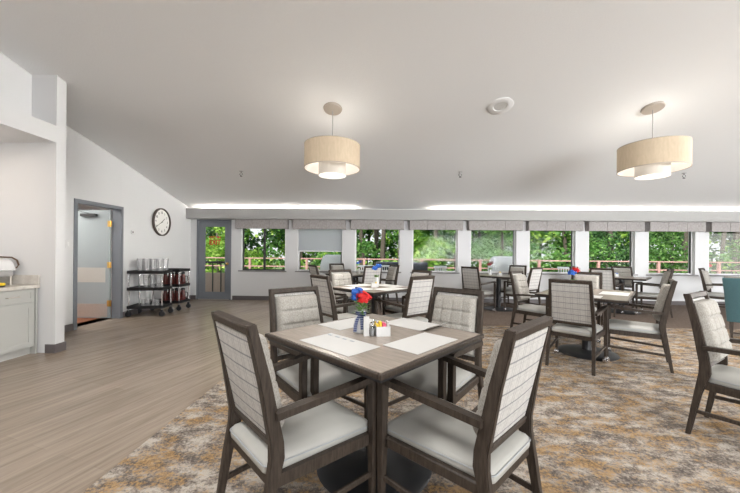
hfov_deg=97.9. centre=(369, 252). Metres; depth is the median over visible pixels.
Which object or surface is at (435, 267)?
patio chair
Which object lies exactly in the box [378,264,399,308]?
dining chair
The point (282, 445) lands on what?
dining chair
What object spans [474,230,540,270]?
leafy tree
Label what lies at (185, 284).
shelf
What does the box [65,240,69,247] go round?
light switch
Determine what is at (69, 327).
baseboard
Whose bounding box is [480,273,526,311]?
dining table
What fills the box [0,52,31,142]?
wall
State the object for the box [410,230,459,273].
window
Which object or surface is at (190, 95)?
ceiling
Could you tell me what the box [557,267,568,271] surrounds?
patio chair
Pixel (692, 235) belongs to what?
window
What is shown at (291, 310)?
cushion
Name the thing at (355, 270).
window
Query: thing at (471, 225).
window valance
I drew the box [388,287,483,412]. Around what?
dining chair
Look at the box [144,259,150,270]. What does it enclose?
pitcher
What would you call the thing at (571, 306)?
dining chair
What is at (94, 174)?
wall
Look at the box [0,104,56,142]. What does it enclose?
beam
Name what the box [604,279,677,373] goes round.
dining chair
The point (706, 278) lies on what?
cushion
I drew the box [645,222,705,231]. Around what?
window valance
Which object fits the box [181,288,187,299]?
carafe
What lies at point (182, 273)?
carafe
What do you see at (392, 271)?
cushion
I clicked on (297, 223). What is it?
window valance
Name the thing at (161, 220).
wall clock
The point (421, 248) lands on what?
leafy tree
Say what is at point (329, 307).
dining chair
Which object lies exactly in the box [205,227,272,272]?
leafy tree
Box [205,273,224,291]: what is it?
wall
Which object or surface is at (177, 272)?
carafe
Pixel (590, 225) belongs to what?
window valance
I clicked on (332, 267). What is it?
cushion
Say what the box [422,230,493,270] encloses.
leafy tree
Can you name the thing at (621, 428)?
carpet
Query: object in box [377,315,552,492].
dining chair
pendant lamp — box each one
[304,102,359,178]
[616,101,692,179]
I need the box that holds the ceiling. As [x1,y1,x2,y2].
[0,0,739,210]
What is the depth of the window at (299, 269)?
8.36 m
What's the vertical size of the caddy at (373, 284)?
0.082 m
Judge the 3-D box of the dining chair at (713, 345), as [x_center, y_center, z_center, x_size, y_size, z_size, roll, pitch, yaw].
[2.545,0.772,2.120,0.545,0.969,0.624,1,0,-32]
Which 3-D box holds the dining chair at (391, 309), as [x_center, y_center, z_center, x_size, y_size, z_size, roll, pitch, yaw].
[0.590,0.755,4.943,0.624,0.969,0.545,1,0,-38]
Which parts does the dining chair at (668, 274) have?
leg, leg, seat frame, armrest, seat, armrest, leg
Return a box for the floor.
[0,299,269,492]
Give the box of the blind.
[299,229,341,251]
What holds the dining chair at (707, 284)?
on the carpet
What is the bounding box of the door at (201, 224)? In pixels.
[196,220,231,299]
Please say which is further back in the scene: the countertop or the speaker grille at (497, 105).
the speaker grille at (497, 105)
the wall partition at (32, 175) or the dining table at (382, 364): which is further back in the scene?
the wall partition at (32, 175)
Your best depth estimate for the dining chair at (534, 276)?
6.71 m
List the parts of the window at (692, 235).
sill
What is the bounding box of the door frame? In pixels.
[73,198,123,329]
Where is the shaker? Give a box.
[369,322,374,335]
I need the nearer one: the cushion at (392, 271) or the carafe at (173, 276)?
the carafe at (173, 276)
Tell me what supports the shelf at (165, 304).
attached to the utility cart at (139, 287)
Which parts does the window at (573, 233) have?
sill, frame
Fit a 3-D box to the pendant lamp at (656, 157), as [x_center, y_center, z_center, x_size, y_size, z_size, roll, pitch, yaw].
[3.771,-1.494,4.298,0.760,0.956,0.760,0,0,1]
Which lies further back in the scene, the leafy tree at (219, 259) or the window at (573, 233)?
the leafy tree at (219, 259)
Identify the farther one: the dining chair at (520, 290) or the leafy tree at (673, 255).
the leafy tree at (673, 255)
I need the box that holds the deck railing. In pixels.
[205,257,739,273]
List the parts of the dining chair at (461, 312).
leg, seat frame, seat, leg, panel, rail, rail, armrest, leg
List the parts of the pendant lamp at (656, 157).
lamp shade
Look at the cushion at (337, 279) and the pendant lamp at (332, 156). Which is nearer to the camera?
the pendant lamp at (332, 156)
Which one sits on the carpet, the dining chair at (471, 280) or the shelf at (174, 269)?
the dining chair at (471, 280)
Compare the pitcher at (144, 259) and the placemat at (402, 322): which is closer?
the placemat at (402, 322)
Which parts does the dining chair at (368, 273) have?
leg, panel, leg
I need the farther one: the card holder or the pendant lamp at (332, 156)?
the pendant lamp at (332, 156)
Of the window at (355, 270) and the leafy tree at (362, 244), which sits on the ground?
the leafy tree at (362, 244)
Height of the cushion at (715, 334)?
0.400 m
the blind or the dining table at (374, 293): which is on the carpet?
the dining table at (374, 293)
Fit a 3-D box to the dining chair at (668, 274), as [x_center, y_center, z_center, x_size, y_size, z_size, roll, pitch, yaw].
[5.890,0.801,6.726,0.624,0.969,0.545,0,0,33]
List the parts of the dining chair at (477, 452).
leg, armrest, leg, seat frame, seat, armrest, leg, rail, panel, rail, leg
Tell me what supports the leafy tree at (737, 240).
on the ground
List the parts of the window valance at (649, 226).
panel, panel, panel, panel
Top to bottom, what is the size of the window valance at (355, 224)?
0.240 m
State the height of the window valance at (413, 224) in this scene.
0.240 m
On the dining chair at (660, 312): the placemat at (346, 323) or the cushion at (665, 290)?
the cushion at (665, 290)
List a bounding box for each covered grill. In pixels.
[320,255,340,269]
[488,256,512,270]
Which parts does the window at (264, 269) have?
sill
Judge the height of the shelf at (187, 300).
0.058 m
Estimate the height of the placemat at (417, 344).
0.001 m
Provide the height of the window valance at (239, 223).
0.240 m
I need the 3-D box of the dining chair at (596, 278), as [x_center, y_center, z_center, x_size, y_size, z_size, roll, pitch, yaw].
[3.182,0.777,4.824,0.545,0.969,0.624,1,0,44]
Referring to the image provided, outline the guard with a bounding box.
[206,261,224,291]
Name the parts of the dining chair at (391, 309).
leg, seat frame, seat, rail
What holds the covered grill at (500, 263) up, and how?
on the deck
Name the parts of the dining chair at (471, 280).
leg, rail, panel, seat frame, leg, seat, leg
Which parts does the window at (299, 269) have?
frame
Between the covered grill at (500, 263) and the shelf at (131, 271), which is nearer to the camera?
the shelf at (131, 271)
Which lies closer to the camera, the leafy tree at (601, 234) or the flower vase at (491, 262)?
the flower vase at (491, 262)
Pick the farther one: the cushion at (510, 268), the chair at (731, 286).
the cushion at (510, 268)
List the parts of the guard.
rail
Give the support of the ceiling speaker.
attached to the ceiling
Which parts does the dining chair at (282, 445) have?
leg, rail, panel, rail, leg, armrest, seat, seat frame, leg, armrest, leg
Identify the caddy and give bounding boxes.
[371,281,376,287]
[375,320,389,336]
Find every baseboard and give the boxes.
[45,341,65,352]
[64,295,190,332]
[190,295,724,305]
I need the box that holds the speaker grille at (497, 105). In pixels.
[494,102,506,109]
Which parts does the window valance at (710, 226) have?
panel, panel, panel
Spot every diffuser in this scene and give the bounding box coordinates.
[319,162,345,178]
[634,162,670,179]
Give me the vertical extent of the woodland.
9.552 m
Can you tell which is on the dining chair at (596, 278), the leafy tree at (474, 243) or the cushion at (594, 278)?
the cushion at (594, 278)
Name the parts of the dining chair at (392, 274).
leg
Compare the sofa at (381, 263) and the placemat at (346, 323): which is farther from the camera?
the sofa at (381, 263)
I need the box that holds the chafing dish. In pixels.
[0,256,19,284]
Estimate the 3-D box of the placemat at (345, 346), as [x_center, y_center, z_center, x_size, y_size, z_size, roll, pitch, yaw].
[-0.163,0.470,1.677,0.390,0.001,0.220,1,0,44]
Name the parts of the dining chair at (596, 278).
panel, rail, leg, leg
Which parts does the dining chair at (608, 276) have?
rail, panel, leg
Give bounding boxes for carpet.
[83,301,739,492]
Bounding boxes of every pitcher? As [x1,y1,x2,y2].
[137,258,143,270]
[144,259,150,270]
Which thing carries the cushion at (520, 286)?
on the dining chair at (520, 290)
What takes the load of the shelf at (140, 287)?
attached to the utility cart at (139, 287)
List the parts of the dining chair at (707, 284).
leg, armrest, seat, seat frame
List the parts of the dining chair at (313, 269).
panel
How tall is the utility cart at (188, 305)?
0.867 m
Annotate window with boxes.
[238,229,285,271]
[295,229,342,271]
[352,229,400,272]
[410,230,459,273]
[470,230,516,273]
[527,231,575,274]
[586,231,637,275]
[646,232,698,275]
[708,258,739,276]
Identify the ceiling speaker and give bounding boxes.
[487,97,513,113]
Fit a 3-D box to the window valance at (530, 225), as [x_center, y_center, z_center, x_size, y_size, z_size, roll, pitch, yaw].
[4.615,-0.672,8.056,1.340,0.240,0.165,0,0,1]
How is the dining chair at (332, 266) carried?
on the carpet
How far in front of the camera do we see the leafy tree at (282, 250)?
14.48 m
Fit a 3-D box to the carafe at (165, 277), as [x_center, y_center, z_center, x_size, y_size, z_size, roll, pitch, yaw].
[-4.320,0.535,6.855,0.100,0.262,0.162,1,0,34]
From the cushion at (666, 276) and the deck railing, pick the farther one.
the deck railing
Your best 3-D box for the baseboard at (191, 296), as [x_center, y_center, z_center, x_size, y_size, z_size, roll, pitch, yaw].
[5.762,1.238,8.102,20.860,0.105,0.014,0,0,1]
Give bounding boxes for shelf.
[127,270,172,273]
[127,285,171,290]
[127,302,171,308]
[151,283,189,286]
[151,298,189,303]
[152,268,189,271]
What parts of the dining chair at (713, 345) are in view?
rail, leg, leg, rail, armrest, seat frame, seat, armrest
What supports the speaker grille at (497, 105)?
attached to the ceiling speaker
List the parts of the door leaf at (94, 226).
push plate, kick plate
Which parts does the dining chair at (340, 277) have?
rail, seat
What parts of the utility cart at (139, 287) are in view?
post, post, post, post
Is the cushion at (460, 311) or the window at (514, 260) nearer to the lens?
the cushion at (460, 311)
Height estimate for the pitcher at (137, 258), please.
0.245 m
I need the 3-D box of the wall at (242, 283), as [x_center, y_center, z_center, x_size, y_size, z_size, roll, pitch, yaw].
[5.715,0.061,8.211,21.180,2.457,0.200,0,0,1]
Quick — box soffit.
[186,208,739,221]
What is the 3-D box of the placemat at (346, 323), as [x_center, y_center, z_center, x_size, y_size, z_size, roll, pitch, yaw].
[-0.130,0.471,2.173,0.220,0.001,0.380,1,0,44]
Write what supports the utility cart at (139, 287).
on the floor
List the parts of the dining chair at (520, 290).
leg, armrest, leg, seat frame, seat, leg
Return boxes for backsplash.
[0,275,39,283]
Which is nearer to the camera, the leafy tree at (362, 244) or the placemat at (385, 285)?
the placemat at (385, 285)
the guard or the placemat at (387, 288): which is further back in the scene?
the guard
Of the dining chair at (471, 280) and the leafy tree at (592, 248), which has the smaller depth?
the dining chair at (471, 280)
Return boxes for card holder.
[363,316,369,335]
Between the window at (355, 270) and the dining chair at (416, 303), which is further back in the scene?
the window at (355, 270)
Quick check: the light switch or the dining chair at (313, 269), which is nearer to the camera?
the light switch
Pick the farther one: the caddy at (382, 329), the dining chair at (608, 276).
the dining chair at (608, 276)
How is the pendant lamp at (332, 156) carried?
hanging from the ceiling
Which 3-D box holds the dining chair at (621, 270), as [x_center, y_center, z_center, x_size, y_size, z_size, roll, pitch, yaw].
[5.863,0.801,7.428,0.545,0.969,0.624,0,0,27]
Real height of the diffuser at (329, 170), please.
0.248 m
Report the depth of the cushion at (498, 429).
1.23 m
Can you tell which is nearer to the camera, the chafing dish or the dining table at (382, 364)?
the dining table at (382, 364)
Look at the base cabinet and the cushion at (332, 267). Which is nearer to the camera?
the base cabinet
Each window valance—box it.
[235,219,288,228]
[293,219,345,229]
[351,220,403,229]
[409,220,462,230]
[467,221,522,230]
[526,221,583,230]
[585,221,644,231]
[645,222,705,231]
[706,222,739,231]
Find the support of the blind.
attached to the window at (299, 269)
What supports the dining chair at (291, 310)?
on the carpet
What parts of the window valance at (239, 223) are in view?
panel, panel, panel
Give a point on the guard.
(212, 262)
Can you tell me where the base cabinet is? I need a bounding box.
[0,288,37,361]
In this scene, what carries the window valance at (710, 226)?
attached to the wall at (242, 283)
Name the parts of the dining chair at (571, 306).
leg, leg, rail, panel, rail, seat, seat frame, leg, armrest, leg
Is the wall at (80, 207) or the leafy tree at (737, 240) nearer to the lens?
the wall at (80, 207)
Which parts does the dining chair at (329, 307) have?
rail, panel, leg, seat, armrest, leg, armrest, leg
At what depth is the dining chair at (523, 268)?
7.81 m
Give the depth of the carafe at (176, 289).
6.79 m
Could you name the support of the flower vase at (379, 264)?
on the dining table at (374, 293)
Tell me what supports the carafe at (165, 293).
on the utility cart at (188, 305)
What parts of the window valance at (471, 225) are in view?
panel, panel, panel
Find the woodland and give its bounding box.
[205,227,739,273]
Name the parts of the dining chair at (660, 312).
leg, leg, seat, armrest, seat frame, armrest, leg, leg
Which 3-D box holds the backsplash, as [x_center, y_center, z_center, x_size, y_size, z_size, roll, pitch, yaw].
[-4.323,0.319,3.885,0.690,0.113,0.024,0,0,1]
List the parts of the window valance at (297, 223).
panel, panel, panel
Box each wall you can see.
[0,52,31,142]
[65,125,190,324]
[78,204,111,299]
[190,219,728,301]
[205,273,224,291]
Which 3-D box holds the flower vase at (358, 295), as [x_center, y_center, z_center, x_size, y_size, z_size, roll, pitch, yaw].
[-0.054,0.339,1.920,0.119,0.268,0.135,0,0,-19]
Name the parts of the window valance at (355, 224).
panel, panel, panel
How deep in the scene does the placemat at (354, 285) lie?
4.66 m
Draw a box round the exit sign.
[209,236,220,244]
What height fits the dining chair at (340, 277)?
0.969 m
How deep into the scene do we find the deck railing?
9.88 m
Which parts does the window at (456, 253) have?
sill, frame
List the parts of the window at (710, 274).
frame, sill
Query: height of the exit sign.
0.227 m
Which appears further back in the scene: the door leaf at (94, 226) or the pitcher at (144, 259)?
the pitcher at (144, 259)
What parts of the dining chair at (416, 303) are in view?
leg, armrest, seat, leg, rail, panel, rail, leg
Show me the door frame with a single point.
(117, 211)
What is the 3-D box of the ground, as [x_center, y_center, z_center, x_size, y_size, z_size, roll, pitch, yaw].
[8.475,2.164,39.977,105.000,0.100,59.650,0,0,1]
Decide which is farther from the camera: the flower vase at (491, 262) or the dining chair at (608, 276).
the flower vase at (491, 262)
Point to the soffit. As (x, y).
(191, 213)
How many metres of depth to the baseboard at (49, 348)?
3.88 m
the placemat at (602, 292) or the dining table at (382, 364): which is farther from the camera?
the placemat at (602, 292)
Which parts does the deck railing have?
rail, rail, post, post, post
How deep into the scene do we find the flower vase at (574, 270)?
4.20 m
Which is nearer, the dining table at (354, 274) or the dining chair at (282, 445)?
the dining chair at (282, 445)
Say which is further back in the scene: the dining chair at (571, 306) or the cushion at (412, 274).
the cushion at (412, 274)
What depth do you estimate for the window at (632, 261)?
8.14 m
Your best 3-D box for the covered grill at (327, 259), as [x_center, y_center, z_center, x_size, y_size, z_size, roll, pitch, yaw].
[-1.025,0.651,9.328,0.796,1.200,0.519,0,0,1]
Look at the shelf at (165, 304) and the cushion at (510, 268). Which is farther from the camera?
the cushion at (510, 268)
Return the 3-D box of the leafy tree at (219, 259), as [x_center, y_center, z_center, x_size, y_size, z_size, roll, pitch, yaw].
[-7.703,-0.563,13.857,3.403,5.074,3.552,1,0,9]
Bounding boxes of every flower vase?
[351,287,371,333]
[372,263,380,286]
[487,261,492,274]
[567,266,579,279]
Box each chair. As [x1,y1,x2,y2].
[211,310,376,492]
[268,286,365,418]
[308,265,341,303]
[310,274,371,321]
[329,263,357,302]
[329,269,366,313]
[350,266,381,311]
[374,275,434,321]
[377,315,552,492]
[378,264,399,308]
[382,270,431,314]
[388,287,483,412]
[434,266,446,270]
[461,266,495,311]
[501,265,526,301]
[503,267,542,310]
[509,271,554,327]
[545,278,607,375]
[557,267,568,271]
[559,272,603,344]
[590,268,623,316]
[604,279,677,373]
[611,266,642,309]
[632,268,674,317]
[683,291,739,433]
[698,268,724,307]
[722,278,739,337]
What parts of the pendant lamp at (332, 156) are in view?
lamp shade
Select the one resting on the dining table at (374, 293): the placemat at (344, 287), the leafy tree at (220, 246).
the placemat at (344, 287)
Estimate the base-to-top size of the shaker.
0.080 m
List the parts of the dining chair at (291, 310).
leg, armrest, rail, rail, panel, leg, seat, leg, seat frame, leg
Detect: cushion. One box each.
[259,334,284,427]
[275,294,319,354]
[331,266,343,272]
[331,273,351,298]
[385,267,396,284]
[411,273,428,279]
[431,294,477,355]
[473,339,501,434]
[509,267,524,283]
[513,274,529,300]
[574,275,598,302]
[614,269,631,285]
[652,284,670,320]
[659,271,670,288]
[694,299,732,361]
[702,270,712,288]
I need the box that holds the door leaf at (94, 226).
[77,209,111,317]
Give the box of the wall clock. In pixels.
[152,208,170,235]
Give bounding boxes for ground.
[222,261,679,272]
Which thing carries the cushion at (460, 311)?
on the dining chair at (461, 312)
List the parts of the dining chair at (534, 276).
leg, leg, panel, leg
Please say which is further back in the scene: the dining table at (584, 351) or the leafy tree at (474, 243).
the leafy tree at (474, 243)
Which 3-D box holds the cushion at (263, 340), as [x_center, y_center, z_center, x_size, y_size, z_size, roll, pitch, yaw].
[-0.505,0.518,1.378,0.154,0.400,0.360,0,0,-43]
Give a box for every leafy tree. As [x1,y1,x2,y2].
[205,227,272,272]
[205,235,224,272]
[280,245,337,268]
[311,228,373,268]
[381,230,455,270]
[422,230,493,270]
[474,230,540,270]
[530,231,621,271]
[558,231,629,271]
[649,231,709,272]
[711,239,739,273]
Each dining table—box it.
[265,313,483,492]
[325,272,362,283]
[333,283,407,313]
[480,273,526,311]
[535,289,635,360]
[611,276,651,314]
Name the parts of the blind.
rail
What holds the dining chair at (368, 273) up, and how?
on the carpet
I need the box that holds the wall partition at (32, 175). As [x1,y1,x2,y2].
[0,75,66,352]
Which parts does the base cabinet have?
drawer, door, panel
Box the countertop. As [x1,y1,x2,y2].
[0,275,39,291]
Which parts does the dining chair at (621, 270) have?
rail, leg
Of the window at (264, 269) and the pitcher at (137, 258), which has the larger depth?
the window at (264, 269)
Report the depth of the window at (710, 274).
8.04 m
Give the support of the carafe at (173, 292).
on the utility cart at (188, 305)
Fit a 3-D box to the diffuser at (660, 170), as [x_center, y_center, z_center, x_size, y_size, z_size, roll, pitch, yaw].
[3.768,-1.140,4.298,0.370,0.248,0.370,0,0,1]
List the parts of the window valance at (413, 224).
panel, panel, panel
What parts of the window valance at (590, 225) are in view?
panel, panel, panel, panel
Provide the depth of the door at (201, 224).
8.35 m
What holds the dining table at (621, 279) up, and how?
on the carpet
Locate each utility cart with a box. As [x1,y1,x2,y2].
[125,270,173,316]
[150,268,190,310]
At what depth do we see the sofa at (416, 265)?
9.67 m
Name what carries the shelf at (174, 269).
attached to the utility cart at (188, 305)
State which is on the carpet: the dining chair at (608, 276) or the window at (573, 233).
the dining chair at (608, 276)
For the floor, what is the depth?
2.88 m
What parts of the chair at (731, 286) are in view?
leg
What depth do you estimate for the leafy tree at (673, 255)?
13.66 m
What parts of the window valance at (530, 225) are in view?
panel, panel, panel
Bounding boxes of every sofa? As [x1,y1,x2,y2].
[376,262,397,269]
[413,262,427,270]
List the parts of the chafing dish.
lid, handle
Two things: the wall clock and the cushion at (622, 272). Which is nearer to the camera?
the wall clock
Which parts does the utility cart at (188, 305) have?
post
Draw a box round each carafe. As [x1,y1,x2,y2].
[163,273,169,283]
[163,289,169,300]
[169,272,175,283]
[169,288,175,300]
[176,272,183,283]
[176,289,183,300]
[181,272,187,283]
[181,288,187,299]
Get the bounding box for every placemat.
[300,333,379,356]
[318,317,378,329]
[344,284,370,286]
[344,287,371,289]
[376,287,406,290]
[379,284,401,286]
[384,332,457,354]
[385,318,447,330]
[599,291,629,295]

